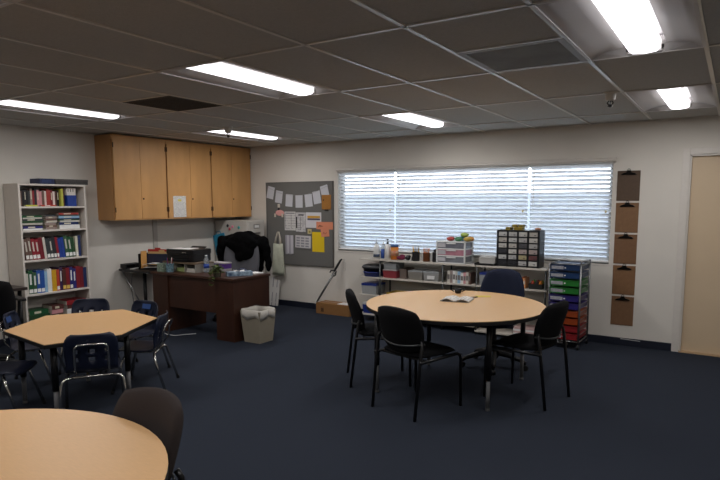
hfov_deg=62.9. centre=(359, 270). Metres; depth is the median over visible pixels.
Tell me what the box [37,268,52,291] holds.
book
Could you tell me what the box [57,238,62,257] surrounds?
book
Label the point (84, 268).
book
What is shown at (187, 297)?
desk
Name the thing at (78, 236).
book
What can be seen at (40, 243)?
book
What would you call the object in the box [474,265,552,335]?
shelving
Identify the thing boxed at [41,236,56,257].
book
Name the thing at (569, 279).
rolling cart
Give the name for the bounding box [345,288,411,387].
chair
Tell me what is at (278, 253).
tote bag
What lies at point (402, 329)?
chair
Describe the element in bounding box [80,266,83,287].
book
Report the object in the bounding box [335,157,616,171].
trim
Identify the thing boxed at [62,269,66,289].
book
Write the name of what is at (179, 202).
paper sheet
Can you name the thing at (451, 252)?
drawer unit
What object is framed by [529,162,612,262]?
window blind
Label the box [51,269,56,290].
book
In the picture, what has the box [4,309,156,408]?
table
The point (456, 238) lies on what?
bean bag
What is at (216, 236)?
bag
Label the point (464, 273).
workbook
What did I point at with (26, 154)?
wall
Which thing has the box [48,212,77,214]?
book
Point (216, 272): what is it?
trailing plant
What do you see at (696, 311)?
door
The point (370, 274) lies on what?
tub
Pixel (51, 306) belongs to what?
book
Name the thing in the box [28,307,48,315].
book
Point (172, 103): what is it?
ceiling vent
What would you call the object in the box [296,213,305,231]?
sheet
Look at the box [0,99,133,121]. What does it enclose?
ceiling light
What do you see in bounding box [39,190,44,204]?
book
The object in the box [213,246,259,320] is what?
office chair
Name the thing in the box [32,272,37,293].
book
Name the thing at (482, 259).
box
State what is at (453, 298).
open booklet
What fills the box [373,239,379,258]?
bottle
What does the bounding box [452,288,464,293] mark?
mug
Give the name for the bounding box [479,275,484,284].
tub
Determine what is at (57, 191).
book
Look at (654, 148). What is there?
wall
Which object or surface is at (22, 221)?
book
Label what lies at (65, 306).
book
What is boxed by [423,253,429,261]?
pencil cup
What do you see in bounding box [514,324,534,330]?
paper stack
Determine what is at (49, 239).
book
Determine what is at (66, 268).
book
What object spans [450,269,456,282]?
workbook
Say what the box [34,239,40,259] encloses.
book
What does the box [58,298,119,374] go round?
chair
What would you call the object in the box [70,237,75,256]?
book
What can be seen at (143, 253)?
folder
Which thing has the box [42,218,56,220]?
book
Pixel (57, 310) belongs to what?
book
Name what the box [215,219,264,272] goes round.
filing cabinet
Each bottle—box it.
[204,255,208,271]
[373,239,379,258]
[381,241,384,258]
[385,239,390,258]
[391,244,398,259]
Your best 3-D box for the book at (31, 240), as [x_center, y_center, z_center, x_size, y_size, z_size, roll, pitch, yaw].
[-3.702,-0.241,6.586,0.201,0.235,0.063,4,8,32]
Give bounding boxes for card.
[266,186,274,198]
[275,190,282,203]
[285,194,292,206]
[295,195,302,207]
[304,194,312,206]
[312,190,320,203]
[312,232,323,251]
[320,185,328,194]
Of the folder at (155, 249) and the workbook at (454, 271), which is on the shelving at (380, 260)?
the workbook at (454, 271)
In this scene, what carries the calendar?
attached to the pinboard
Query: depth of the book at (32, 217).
6.53 m
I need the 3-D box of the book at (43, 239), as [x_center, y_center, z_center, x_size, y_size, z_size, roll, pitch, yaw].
[-3.636,-0.259,6.691,0.200,0.246,0.052,4,8,32]
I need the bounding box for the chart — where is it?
[306,212,320,227]
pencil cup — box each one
[157,263,165,271]
[166,263,173,271]
[412,252,419,260]
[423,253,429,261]
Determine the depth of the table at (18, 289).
6.07 m
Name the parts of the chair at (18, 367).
leg, leg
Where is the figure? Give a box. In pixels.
[274,204,283,216]
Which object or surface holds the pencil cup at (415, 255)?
on the shelving at (380, 260)
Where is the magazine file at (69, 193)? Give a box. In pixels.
[64,188,76,205]
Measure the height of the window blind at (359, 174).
1.115 m
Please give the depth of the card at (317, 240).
8.67 m
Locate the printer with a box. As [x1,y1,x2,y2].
[166,246,210,261]
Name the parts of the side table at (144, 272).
leg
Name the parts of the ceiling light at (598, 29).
plate, plate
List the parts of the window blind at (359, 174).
rail, head rail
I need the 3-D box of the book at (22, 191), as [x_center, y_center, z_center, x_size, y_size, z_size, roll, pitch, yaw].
[-3.740,-0.794,6.475,0.130,0.180,0.025,4,8,32]
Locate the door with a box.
[671,147,719,356]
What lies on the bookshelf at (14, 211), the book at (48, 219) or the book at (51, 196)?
the book at (51, 196)
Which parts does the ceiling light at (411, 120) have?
plate, plate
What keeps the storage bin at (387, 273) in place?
on the shelving at (380, 260)
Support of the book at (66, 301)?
on the book at (65, 306)
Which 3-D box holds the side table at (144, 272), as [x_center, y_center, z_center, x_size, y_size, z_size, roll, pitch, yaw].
[-2.727,0.328,7.845,0.605,0.733,0.640,4,8,32]
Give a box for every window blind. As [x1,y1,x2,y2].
[338,170,394,250]
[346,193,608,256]
[395,165,529,255]
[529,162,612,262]
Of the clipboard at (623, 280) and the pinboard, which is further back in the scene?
the pinboard
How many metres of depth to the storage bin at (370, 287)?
7.92 m
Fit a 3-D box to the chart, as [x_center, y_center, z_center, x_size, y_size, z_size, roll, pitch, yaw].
[-0.685,-0.741,8.672,0.284,0.227,0.002,4,8,32]
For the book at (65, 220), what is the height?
0.018 m
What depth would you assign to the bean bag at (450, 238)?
7.27 m
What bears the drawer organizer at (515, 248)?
on the shelving at (503, 331)
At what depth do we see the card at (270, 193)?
9.06 m
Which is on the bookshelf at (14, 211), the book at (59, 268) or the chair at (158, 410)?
the book at (59, 268)
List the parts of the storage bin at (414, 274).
lid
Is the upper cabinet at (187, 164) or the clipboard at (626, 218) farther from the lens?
the upper cabinet at (187, 164)
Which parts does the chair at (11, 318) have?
leg, leg, leg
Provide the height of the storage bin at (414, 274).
0.123 m
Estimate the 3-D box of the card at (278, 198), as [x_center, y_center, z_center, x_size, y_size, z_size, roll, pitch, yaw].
[-1.238,-1.122,8.983,0.162,0.203,0.003,4,8,32]
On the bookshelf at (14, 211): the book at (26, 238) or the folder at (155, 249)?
the book at (26, 238)
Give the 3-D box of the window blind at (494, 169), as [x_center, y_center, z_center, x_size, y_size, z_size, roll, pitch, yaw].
[1.238,-0.752,7.494,1.796,1.115,0.072,4,8,32]
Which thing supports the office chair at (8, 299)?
on the floor
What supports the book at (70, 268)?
on the bookshelf at (14, 211)
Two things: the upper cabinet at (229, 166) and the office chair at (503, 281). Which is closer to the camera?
the office chair at (503, 281)
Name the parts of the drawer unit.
drawer, drawer, drawer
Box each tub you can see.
[362,263,383,276]
[363,268,383,271]
[363,304,372,313]
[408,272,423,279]
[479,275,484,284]
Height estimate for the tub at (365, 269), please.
0.058 m
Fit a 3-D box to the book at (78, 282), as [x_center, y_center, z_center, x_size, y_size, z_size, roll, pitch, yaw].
[-3.426,0.072,7.041,0.200,0.260,0.050,4,8,32]
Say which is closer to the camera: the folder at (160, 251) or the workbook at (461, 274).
the workbook at (461, 274)
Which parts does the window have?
sill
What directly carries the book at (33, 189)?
on the bookshelf at (14, 211)
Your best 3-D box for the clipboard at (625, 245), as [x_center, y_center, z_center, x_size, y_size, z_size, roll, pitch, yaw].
[2.904,-0.245,6.452,0.230,0.347,0.018,4,8,32]
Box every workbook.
[447,269,453,282]
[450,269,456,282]
[453,269,460,282]
[455,270,461,282]
[457,270,465,283]
[460,271,467,283]
[463,271,468,283]
[466,271,473,283]
[468,272,475,283]
[523,277,528,287]
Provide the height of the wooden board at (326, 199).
0.230 m
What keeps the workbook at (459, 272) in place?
on the shelving at (380, 260)
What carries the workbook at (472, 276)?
on the shelving at (380, 260)
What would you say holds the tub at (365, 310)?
in the storage bin at (365, 310)
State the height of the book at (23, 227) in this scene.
0.026 m
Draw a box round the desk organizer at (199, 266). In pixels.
[163,260,213,272]
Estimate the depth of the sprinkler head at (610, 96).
4.58 m
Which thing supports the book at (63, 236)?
on the bookshelf at (14, 211)
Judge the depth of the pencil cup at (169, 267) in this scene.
7.27 m
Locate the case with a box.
[54,179,87,184]
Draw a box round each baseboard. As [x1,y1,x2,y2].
[0,313,153,346]
[278,299,670,350]
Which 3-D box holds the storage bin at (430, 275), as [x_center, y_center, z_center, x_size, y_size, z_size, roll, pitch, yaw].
[0.951,0.064,7.489,0.214,0.123,0.242,4,8,32]
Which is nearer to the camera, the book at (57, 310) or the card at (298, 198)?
the book at (57, 310)
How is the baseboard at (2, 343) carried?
attached to the wall at (26, 154)
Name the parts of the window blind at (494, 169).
rail, head rail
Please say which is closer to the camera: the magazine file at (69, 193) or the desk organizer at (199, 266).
the magazine file at (69, 193)
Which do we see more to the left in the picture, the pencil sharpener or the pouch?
the pouch
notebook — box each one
[176,267,183,271]
[187,267,194,272]
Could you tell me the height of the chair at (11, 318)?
0.647 m
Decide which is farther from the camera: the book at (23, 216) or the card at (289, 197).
the card at (289, 197)
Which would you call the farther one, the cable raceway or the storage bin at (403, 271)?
the cable raceway
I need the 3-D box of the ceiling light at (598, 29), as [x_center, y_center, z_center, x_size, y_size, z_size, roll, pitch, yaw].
[1.317,-1.250,2.878,0.610,0.136,1.220,4,8,32]
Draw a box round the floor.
[0,305,719,479]
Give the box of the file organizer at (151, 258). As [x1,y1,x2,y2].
[138,253,166,269]
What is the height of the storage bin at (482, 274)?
0.160 m
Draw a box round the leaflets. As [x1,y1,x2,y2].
[285,235,293,253]
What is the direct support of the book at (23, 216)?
on the book at (32, 217)
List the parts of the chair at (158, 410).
leg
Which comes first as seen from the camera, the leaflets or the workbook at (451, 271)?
the workbook at (451, 271)
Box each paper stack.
[513,328,533,332]
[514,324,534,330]
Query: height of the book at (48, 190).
0.188 m
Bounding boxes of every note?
[316,222,332,229]
[321,229,328,236]
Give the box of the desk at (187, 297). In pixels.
[150,270,270,342]
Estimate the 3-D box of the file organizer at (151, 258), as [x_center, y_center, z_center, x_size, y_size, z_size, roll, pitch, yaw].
[-2.660,-0.138,7.663,0.345,0.230,0.240,1,7,12]
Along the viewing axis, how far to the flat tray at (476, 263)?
6.99 m
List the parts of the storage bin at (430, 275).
lid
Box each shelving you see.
[359,257,479,329]
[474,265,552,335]
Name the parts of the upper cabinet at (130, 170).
door, rail, rail, door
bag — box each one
[213,231,224,254]
[272,232,284,275]
[447,236,454,240]
[455,237,462,240]
[463,237,471,241]
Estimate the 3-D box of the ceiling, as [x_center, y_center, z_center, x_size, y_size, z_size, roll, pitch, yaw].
[-0.984,-1.382,3.211,8.600,0.323,9.600,4,8,32]
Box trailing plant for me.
[208,264,223,285]
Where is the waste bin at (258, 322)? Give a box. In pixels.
[240,305,275,343]
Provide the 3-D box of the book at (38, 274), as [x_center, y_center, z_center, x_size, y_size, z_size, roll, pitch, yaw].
[-3.677,0.119,6.648,0.201,0.258,0.045,4,8,32]
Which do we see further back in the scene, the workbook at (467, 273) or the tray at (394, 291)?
the tray at (394, 291)
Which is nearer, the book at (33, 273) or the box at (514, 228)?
the book at (33, 273)
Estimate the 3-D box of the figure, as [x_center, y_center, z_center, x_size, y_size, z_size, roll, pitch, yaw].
[-1.234,-0.915,8.998,0.196,0.200,0.012,4,8,32]
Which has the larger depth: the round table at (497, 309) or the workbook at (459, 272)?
the workbook at (459, 272)
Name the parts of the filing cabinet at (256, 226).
drawer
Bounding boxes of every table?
[0,409,168,479]
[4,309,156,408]
[11,285,27,353]
[119,268,156,314]
[366,290,545,411]
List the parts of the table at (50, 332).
leg, leg, leg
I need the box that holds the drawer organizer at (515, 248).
[496,229,544,267]
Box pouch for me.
[397,254,404,259]
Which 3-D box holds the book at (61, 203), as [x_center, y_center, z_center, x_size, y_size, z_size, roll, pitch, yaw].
[-3.498,-0.846,6.822,0.170,0.200,0.026,4,8,32]
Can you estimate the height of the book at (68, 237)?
0.237 m
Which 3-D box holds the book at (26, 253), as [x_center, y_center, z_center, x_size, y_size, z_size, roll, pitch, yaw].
[-3.745,-0.235,6.519,0.201,0.237,0.059,4,8,32]
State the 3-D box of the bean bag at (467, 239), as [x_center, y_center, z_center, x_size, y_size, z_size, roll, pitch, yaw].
[1.310,-0.381,7.182,0.104,0.056,0.086,4,8,32]
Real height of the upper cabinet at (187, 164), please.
1.055 m
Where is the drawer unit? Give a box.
[436,240,473,263]
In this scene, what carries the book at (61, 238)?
on the bookshelf at (14, 211)
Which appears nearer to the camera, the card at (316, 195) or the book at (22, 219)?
the book at (22, 219)
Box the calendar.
[295,235,310,249]
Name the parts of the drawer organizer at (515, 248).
drawer, drawer, drawer, drawer, drawer, drawer, drawer, drawer, drawer, drawer, drawer, drawer, drawer, drawer, drawer, drawer, drawer, drawer, drawer, drawer, drawer, drawer, drawer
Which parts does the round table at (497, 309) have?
leg, leg, leg, leg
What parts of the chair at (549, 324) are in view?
leg, seat, leg, leg, backrest, leg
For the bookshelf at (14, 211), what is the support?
on the floor
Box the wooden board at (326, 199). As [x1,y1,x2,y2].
[322,195,330,210]
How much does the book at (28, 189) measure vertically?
0.198 m
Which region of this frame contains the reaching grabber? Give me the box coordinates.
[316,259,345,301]
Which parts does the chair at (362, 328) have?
leg, leg, backrest, seat, leg, leg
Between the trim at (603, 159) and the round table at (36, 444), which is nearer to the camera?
the round table at (36, 444)
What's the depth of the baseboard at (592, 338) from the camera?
6.62 m
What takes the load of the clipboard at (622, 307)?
attached to the wall at (654, 148)
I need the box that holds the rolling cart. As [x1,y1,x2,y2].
[547,259,590,349]
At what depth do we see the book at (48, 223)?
6.68 m
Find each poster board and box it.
[269,277,275,304]
[272,280,279,305]
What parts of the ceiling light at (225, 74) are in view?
plate, plate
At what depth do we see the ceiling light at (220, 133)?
7.60 m
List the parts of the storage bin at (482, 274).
lid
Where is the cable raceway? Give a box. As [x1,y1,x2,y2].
[152,219,157,248]
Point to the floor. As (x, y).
(285, 407)
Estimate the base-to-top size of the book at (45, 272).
0.238 m
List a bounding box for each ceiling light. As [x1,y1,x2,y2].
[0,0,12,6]
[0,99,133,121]
[156,60,337,99]
[191,130,290,140]
[359,112,461,129]
[530,0,705,61]
[622,84,717,112]
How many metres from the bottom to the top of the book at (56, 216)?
0.024 m
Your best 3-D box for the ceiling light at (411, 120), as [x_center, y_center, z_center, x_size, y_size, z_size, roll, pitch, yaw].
[0.566,-1.639,6.223,0.610,0.136,1.220,4,8,32]
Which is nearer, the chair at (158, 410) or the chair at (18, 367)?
the chair at (158, 410)
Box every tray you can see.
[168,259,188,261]
[387,290,405,293]
[474,262,495,265]
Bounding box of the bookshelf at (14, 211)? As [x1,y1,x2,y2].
[3,183,91,326]
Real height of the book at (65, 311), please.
0.090 m
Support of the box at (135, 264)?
on the side table at (144, 272)
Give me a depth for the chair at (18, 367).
4.50 m
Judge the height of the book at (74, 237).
0.239 m
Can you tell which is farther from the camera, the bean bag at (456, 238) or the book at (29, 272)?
the bean bag at (456, 238)
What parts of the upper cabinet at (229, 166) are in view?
door, rail, rail, door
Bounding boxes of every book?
[20,189,26,204]
[20,190,24,205]
[22,215,41,217]
[22,217,41,218]
[22,219,42,220]
[22,221,42,222]
[22,223,42,224]
[22,226,42,228]
[23,188,32,204]
[23,237,32,259]
[23,239,29,259]
[25,270,33,293]
[26,190,28,204]
[26,274,28,294]
[27,269,41,292]
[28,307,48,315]
[29,237,44,258]
[29,313,49,319]
[30,238,36,259]
[32,188,36,204]
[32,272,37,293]
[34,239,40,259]
[35,269,44,292]
[36,190,39,205]
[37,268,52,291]
[39,189,48,204]
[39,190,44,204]
[39,191,41,204]
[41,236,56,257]
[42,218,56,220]
[42,222,55,224]
[42,237,47,258]
[42,303,63,309]
[44,238,50,258]
[44,271,47,291]
[48,190,50,204]
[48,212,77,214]
[48,238,53,257]
[49,267,62,289]
[49,309,62,313]
[50,190,52,204]
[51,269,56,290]
[52,189,63,205]
[52,190,58,205]
[52,191,54,204]
[54,188,64,205]
[54,235,69,256]
[54,237,59,257]
[54,269,59,290]
[56,216,78,217]
[56,222,78,224]
[57,219,78,220]
[57,220,79,221]
[57,224,79,228]
[57,237,65,256]
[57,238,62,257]
[57,297,85,304]
[59,266,73,288]
[62,267,69,288]
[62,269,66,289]
[63,308,81,313]
[64,305,71,308]
[66,236,72,256]
[66,265,80,287]
[67,235,78,255]
[69,235,81,255]
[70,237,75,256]
[72,268,76,287]
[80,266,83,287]
[83,267,86,286]
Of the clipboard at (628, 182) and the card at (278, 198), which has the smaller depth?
the clipboard at (628, 182)
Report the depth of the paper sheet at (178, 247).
7.45 m
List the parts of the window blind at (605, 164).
head rail, rail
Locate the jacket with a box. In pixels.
[216,231,271,271]
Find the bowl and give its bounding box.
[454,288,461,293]
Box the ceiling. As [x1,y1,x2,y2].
[0,0,719,147]
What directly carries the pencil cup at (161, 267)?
on the desk at (187, 297)
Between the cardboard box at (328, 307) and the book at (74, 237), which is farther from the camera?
the cardboard box at (328, 307)
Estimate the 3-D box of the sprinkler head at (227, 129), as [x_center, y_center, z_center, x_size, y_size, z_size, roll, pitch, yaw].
[-1.504,-1.577,6.718,0.110,0.119,0.110,4,8,32]
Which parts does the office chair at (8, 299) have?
arm, backrest, arm, armrest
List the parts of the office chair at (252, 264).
backrest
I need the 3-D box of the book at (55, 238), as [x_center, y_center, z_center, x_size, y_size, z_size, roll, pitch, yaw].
[-3.558,-0.271,6.811,0.201,0.241,0.050,4,8,32]
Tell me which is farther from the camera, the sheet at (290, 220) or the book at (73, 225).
the sheet at (290, 220)
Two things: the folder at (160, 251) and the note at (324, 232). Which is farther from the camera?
the note at (324, 232)
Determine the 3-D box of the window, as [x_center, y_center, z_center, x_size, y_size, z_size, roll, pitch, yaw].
[1.262,-0.741,7.534,3.700,1.157,0.141,4,8,32]
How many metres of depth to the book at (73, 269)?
6.95 m
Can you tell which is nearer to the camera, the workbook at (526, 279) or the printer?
the workbook at (526, 279)
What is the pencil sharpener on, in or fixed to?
on the shelving at (380, 260)
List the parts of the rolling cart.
post, rail, drawer, drawer, drawer, drawer, drawer, drawer, drawer, drawer, drawer, drawer, post, post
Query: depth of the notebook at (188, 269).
7.28 m
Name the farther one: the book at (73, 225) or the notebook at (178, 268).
the notebook at (178, 268)
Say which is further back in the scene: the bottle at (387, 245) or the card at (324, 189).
the card at (324, 189)
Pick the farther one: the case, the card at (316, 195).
the card at (316, 195)
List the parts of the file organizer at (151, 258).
frame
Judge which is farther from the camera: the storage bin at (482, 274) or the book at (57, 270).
the storage bin at (482, 274)
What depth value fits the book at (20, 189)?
6.46 m
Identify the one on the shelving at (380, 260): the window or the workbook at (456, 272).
the workbook at (456, 272)
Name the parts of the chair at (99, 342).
leg, leg, leg, leg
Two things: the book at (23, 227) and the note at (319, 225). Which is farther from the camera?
the note at (319, 225)
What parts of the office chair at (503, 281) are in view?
arm, arm, arm, seat, backrest, arm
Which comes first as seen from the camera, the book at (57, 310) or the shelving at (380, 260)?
the book at (57, 310)
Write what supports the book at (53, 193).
on the bookshelf at (14, 211)
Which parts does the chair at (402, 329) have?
leg, leg, backrest, seat rail, leg, seat, leg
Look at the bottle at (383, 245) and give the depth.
7.83 m
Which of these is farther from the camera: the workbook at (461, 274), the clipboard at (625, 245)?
the workbook at (461, 274)
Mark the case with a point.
(57, 181)
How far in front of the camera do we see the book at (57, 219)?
6.82 m
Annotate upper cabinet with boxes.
[94,134,167,220]
[165,140,211,218]
[210,144,251,217]
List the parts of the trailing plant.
pot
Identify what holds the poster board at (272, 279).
on the floor
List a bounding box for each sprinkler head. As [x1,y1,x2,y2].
[223,126,232,137]
[603,91,617,106]
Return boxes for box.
[30,178,54,183]
[120,262,138,268]
[214,261,231,270]
[225,269,252,276]
[316,300,350,316]
[384,262,403,268]
[479,256,495,263]
[513,227,524,229]
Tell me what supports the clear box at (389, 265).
on the storage bin at (387, 273)
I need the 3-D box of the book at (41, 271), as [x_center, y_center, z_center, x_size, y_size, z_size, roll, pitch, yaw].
[-3.654,0.117,6.685,0.201,0.253,0.041,4,8,32]
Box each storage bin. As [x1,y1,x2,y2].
[361,281,385,294]
[362,301,372,313]
[383,269,399,277]
[400,267,413,278]
[408,269,428,279]
[423,270,445,281]
[479,270,489,284]
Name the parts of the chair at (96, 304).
leg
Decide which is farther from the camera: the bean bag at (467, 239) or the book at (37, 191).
the bean bag at (467, 239)
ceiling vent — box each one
[122,96,221,111]
[458,38,587,72]
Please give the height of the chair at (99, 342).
0.660 m
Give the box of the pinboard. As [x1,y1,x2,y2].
[266,181,333,267]
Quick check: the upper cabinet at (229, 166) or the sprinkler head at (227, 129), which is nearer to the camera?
the sprinkler head at (227, 129)
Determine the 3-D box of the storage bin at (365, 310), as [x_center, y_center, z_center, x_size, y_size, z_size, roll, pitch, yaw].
[0.206,0.492,8.027,0.245,0.150,0.265,4,8,32]
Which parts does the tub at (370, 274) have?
oval tub, lid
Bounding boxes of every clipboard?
[610,295,633,325]
[612,264,635,294]
[613,232,636,263]
[615,201,638,232]
[616,169,640,200]
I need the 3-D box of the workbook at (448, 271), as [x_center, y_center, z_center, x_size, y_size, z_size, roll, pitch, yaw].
[1.142,0.068,7.348,0.034,0.148,0.181,4,8,32]
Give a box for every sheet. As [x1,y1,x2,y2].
[169,247,196,249]
[173,196,186,216]
[284,212,295,230]
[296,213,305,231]
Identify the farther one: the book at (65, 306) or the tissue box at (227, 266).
the tissue box at (227, 266)
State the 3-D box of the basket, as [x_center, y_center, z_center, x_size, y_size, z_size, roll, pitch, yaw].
[2.047,0.174,6.794,0.157,0.060,0.212,4,8,32]
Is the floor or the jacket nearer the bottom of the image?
the floor
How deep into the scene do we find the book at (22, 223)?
6.51 m
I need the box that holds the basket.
[528,282,544,289]
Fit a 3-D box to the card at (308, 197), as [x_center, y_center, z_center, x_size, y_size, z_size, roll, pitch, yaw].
[-0.758,-1.032,8.687,0.152,0.196,0.003,4,8,32]
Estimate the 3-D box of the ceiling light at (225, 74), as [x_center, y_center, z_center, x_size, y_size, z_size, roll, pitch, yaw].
[-0.743,-1.398,4.178,0.610,0.136,1.220,4,8,32]
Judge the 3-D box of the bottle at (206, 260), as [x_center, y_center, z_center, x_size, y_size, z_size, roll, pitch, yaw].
[-1.891,-0.084,7.250,0.068,0.215,0.067,4,8,32]
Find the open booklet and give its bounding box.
[440,295,473,302]
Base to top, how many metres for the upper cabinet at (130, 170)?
1.055 m
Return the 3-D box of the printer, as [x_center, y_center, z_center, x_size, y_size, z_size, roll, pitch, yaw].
[-2.189,-0.213,7.494,0.470,0.179,0.355,4,8,29]
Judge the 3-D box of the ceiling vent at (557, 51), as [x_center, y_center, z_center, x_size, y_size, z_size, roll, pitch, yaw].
[0.966,-1.269,3.464,0.600,0.034,0.600,4,8,32]
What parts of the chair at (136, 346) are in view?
leg, leg, leg, leg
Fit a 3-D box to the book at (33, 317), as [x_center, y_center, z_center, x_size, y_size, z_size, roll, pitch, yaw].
[-3.693,0.513,6.696,0.210,0.050,0.234,4,8,32]
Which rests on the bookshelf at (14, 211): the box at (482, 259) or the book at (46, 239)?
the book at (46, 239)
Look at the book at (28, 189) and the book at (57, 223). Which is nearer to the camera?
the book at (28, 189)
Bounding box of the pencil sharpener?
[432,249,435,261]
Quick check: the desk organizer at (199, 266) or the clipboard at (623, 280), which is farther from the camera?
the desk organizer at (199, 266)
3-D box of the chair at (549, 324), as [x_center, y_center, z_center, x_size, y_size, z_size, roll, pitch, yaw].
[1.382,0.629,4.804,0.562,0.827,0.501,6,9,42]
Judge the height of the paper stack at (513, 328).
0.022 m
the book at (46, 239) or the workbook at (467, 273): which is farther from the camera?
the workbook at (467, 273)
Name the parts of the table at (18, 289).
leg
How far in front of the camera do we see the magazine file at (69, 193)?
6.85 m
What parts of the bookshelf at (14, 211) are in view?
panel, panel, panel, shelf, shelf, shelf, shelf, panel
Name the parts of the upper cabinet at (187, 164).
door, rail, rail, door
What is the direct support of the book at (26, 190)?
on the bookshelf at (14, 211)
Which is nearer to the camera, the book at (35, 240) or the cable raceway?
the book at (35, 240)
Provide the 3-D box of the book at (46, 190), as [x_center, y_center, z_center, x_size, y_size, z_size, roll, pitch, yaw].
[-3.594,-0.830,6.702,0.130,0.198,0.023,4,8,32]
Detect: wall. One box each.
[0,125,235,338]
[236,104,719,342]
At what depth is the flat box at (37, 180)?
6.58 m
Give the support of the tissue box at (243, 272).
on the desk at (187, 297)
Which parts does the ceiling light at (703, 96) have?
plate, plate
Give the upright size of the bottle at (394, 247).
0.200 m
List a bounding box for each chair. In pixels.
[0,281,25,360]
[0,311,69,390]
[0,360,45,408]
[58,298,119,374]
[59,332,126,408]
[99,300,170,379]
[111,310,179,394]
[112,387,184,479]
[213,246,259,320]
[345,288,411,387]
[371,306,461,421]
[462,268,527,374]
[483,300,569,410]
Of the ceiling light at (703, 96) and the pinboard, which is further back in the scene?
the pinboard
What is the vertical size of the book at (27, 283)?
0.230 m
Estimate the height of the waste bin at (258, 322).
0.386 m
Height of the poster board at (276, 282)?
0.397 m
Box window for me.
[337,164,612,265]
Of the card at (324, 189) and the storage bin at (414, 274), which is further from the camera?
the card at (324, 189)
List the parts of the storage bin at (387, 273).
lid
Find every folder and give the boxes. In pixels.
[141,251,146,267]
[148,248,165,251]
[148,250,166,253]
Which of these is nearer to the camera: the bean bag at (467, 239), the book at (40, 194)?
the book at (40, 194)
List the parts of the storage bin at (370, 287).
lid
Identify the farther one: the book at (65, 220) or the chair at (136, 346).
the book at (65, 220)
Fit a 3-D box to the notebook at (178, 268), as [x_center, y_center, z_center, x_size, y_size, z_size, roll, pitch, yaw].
[-2.178,-0.022,7.458,0.170,0.045,0.230,4,8,32]
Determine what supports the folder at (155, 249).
in the file organizer at (151, 258)
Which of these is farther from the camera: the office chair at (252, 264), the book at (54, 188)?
the office chair at (252, 264)
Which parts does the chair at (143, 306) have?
leg, leg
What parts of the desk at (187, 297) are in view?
modesty panel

